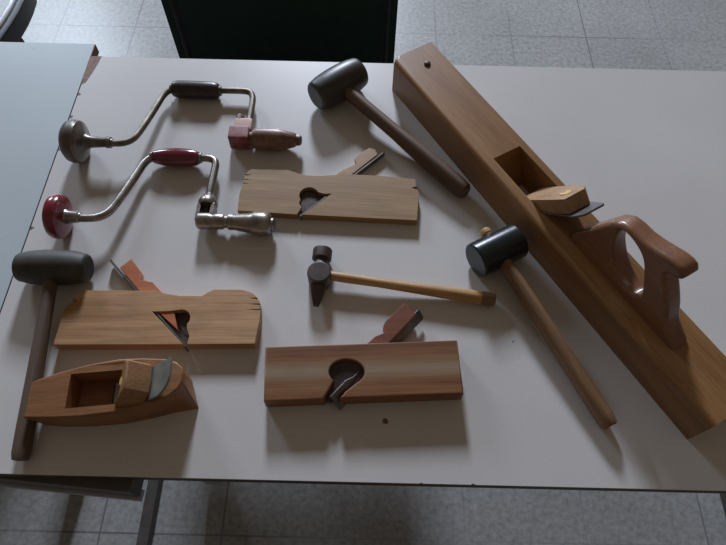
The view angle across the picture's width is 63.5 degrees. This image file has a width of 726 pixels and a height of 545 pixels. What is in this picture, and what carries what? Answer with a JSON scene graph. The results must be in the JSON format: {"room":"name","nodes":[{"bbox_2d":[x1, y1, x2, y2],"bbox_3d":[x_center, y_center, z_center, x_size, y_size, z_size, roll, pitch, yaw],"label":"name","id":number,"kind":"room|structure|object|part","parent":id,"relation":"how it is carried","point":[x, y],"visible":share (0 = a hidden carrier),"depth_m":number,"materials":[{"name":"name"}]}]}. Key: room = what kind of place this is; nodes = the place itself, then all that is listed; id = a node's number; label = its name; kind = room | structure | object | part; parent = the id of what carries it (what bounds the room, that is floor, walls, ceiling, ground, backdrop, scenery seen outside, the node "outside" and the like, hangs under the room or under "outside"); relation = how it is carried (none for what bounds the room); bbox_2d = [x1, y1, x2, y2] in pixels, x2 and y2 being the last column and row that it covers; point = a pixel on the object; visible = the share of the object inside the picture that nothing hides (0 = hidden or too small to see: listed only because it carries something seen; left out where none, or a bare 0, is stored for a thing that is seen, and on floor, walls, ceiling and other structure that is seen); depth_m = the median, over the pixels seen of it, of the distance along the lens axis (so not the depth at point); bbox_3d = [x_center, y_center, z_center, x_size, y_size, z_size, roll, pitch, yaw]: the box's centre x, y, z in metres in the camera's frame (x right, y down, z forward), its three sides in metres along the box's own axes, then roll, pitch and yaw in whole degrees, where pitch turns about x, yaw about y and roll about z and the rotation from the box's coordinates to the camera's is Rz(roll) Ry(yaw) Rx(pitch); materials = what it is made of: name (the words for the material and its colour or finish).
{"room":"woodworking shop","nodes":[
{"label":"woodworking shop","id":0,"kind":"room"},
{"bbox_2d":[0,0,725,544],"bbox_3d":[0.018,-0.760,2.232,10.000,0.050,8.500,1,61,0],"label":"floor","id":1,"kind":"structure","parent":0,"point":[690,35],"depth_m":1.47,"materials":[{"name":"tile"}]},
{"bbox_2d":[0,0,36,41],"bbox_3d":[-1.015,-0.314,1.540,0.456,0.700,0.504,12,61,6],"label":"chair","id":2,"kind":"object","parent":1,"relation":"on","point":[14,21],"visible":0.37,"depth_m":1.30,"materials":[{"name":"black plastic"}]},
{"bbox_2d":[0,42,98,312],"bbox_3d":[-1.330,0.061,1.265,1.604,0.741,0.779,1,61,0],"label":"side table","id":3,"kind":"object","parent":1,"relation":"on","point":[40,83],"visible":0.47,"depth_m":1.03,"materials":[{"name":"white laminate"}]},
{"bbox_2d":[161,0,397,63],"bbox_3d":[-0.184,-0.249,1.438,0.504,0.836,0.456,1,61,0],"label":"chair","id":4,"kind":"object","parent":1,"relation":"on","point":[269,30],"visible":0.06,"depth_m":1.32,"materials":[{"name":"green plastic"}]},
{"bbox_3d":[-0.410,-0.412,1.557,0.022,0.780,0.022,1,61,0],"label":"leg","id":5,"kind":"part","parent":4,"relation":"part of","materials":[{"name":"black plastic"}]},
{"bbox_3d":[0.050,-0.401,1.557,0.022,0.780,0.022,1,61,0],"label":"leg","id":6,"kind":"part","parent":4,"relation":"part of","materials":[{"name":"black plastic"}]},
{"bbox_2d":[0,56,725,544],"bbox_3d":[0.309,0.151,1.256,1.676,0.775,0.810,1,61,0],"label":"work table","id":7,"kind":"object","parent":1,"relation":"on","point":[648,145],"visible":0.57,"depth_m":0.89,"materials":[{"name":"grey laminate"}]},
{"bbox_2d":[11,249,93,460],"bbox_3d":[-0.444,0.099,0.800,0.105,0.053,0.299,-4,61,-3],"label":"mallet","id":8,"kind":"object","parent":7,"relation":"on","point":[51,269],"visible":0.99,"depth_m":0.83,"materials":[{"name":"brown wood"}]},
{"bbox_3d":[-0.443,0.110,0.803,0.022,0.037,0.284,-4,61,-3],"label":"handle","id":9,"kind":"part","parent":8,"relation":"part of","materials":[{"name":"brown wood"}]},
{"bbox_3d":[-0.406,0.214,0.816,0.225,0.043,0.159,5,61,2],"label":"drawer","id":10,"kind":"part","parent":7,"relation":"part of","materials":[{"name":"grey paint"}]},
{"bbox_2d":[24,357,198,426],"bbox_3d":[-0.326,0.149,0.755,0.210,0.088,0.072,-3,61,-2],"label":"plane","id":11,"kind":"object","parent":7,"relation":"on","point":[83,396],"visible":1,"depth_m":0.75,"materials":[{"name":"orange wood"}]},
{"bbox_3d":[-0.279,0.147,0.755,0.085,0.085,0.043,-3,61,-2],"label":"blade","id":12,"kind":"part","parent":11,"relation":"part of","materials":[{"name":"grey metal"}]},
{"bbox_2d":[53,259,261,351],"bbox_3d":[-0.288,0.045,0.853,0.282,0.019,0.144,0,61,-1],"label":"plane","id":13,"kind":"object","parent":7,"relation":"on","point":[96,319],"visible":1,"depth_m":0.83,"materials":[{"name":"brown wood"}]},
{"bbox_3d":[-0.313,0.045,0.853,0.135,0.017,0.144,0,61,-1],"label":"blade","id":14,"kind":"part","parent":13,"relation":"part of","materials":[{"name":"metal"}]},
{"bbox_3d":[-0.254,0.073,0.842,0.022,0.006,0.050,-20,63,-11],"label":"blade","id":15,"kind":"part","parent":13,"relation":"part of","materials":[{"name":"metal"}]},
{"bbox_2d":[42,148,275,238],"bbox_3d":[-0.307,-0.132,0.923,0.344,0.069,0.185,1,61,0],"label":"brace","id":16,"kind":"object","parent":7,"relation":"on","point":[58,215],"visible":1,"depth_m":0.90,"materials":[{"name":"red paint"}]},
{"bbox_2d":[58,80,301,162],"bbox_3d":[-0.306,-0.277,1.003,0.391,0.070,0.174,-6,61,-4],"label":"brace","id":17,"kind":"object","parent":7,"relation":"on","point":[75,141],"visible":1,"depth_m":0.98,"materials":[{"name":"silver metal"}]},
{"bbox_3d":[-0.364,0.339,1.158,0.040,0.681,0.040,1,61,0],"label":"leg","id":18,"kind":"part","parent":7,"relation":"part of","materials":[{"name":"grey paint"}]},
{"bbox_2d":[238,148,418,224],"bbox_3d":[-0.052,-0.148,0.966,0.289,0.014,0.149,3,61,1],"label":"plane","id":19,"kind":"object","parent":7,"relation":"on","point":[348,195],"visible":1,"depth_m":0.95,"materials":[{"name":"brown wood"}]},
{"bbox_3d":[-0.086,-0.122,0.955,0.056,0.004,0.037,-34,67,-18],"label":"blade","id":20,"kind":"part","parent":19,"relation":"part of","materials":[{"name":"metal"}]},
{"bbox_3d":[-0.032,-0.144,0.965,0.130,0.012,0.143,3,61,1],"label":"blade","id":21,"kind":"part","parent":19,"relation":"part of","materials":[{"name":"metal"}]},
{"bbox_2d":[264,304,463,409],"bbox_3d":[-0.001,0.114,0.812,0.264,0.030,0.147,-2,61,-2],"label":"plane","id":22,"kind":"object","parent":7,"relation":"on","point":[386,368],"visible":1,"depth_m":0.79,"materials":[{"name":"brown wood"}]},
{"bbox_3d":[-0.023,0.146,0.792,0.052,0.014,0.057,-2,61,-2],"label":"blade","id":23,"kind":"part","parent":22,"relation":"part of","materials":[{"name":"metal"}]},
{"bbox_3d":[0.023,0.116,0.811,0.019,0.023,0.179,39,67,19],"label":"blade","id":24,"kind":"part","parent":22,"relation":"part of","materials":[{"name":"metal"}]},
{"bbox_2d":[308,58,469,197],"bbox_3d":[0.051,-0.245,0.995,0.106,0.062,0.342,-39,68,-20],"label":"mallet","id":25,"kind":"object","parent":7,"relation":"on","point":[343,81],"visible":1,"depth_m":1.01,"materials":[{"name":"brown wood"}]},
{"bbox_3d":[0.058,-0.235,0.999,0.028,0.045,0.323,-39,68,-20],"label":"handle","id":26,"kind":"part","parent":25,"relation":"part of","materials":[{"name":"brown wood"}]},
{"bbox_2d":[307,245,495,306],"bbox_3d":[0.055,0.022,0.862,0.279,0.034,0.095,8,61,4],"label":"hammer","id":27,"kind":"object","parent":7,"relation":"on","point":[320,276],"visible":1,"depth_m":0.86,"materials":[{"name":"metal"}]},
{"bbox_3d":[0.060,0.021,0.868,0.259,0.023,0.020,8,61,4],"label":"handle","id":28,"kind":"part","parent":27,"relation":"part of","materials":[{"name":"brown wood"}]},
{"bbox_2d":[465,224,616,429],"bbox_3d":[0.255,0.066,0.828,0.080,0.054,0.326,-22,64,-13],"label":"mallet","id":29,"kind":"object","parent":7,"relation":"on","point":[499,249],"visible":1,"depth_m":0.84,"materials":[{"name":"brown wood"}]},
{"bbox_2d":[392,42,725,439],"bbox_3d":[0.276,-0.125,0.860,0.084,0.186,0.747,-27,65,-15],"label":"plane","id":30,"kind":"object","parent":7,"relation":"on","point":[636,311],"visible":1,"depth_m":0.82,"materials":[{"name":"brown wood"}]},
{"bbox_3d":[0.285,-0.100,0.883,0.049,0.119,0.119,-27,65,-15],"label":"blade","id":31,"kind":"part","parent":30,"relation":"part of","materials":[{"name":"metal"}]},
{"bbox_3d":[0.363,-0.009,0.762,0.030,0.126,0.215,-27,65,-15],"label":"handle","id":32,"kind":"part","parent":30,"relation":"part of","materials":[{"name":"brown wood"}]}
]}

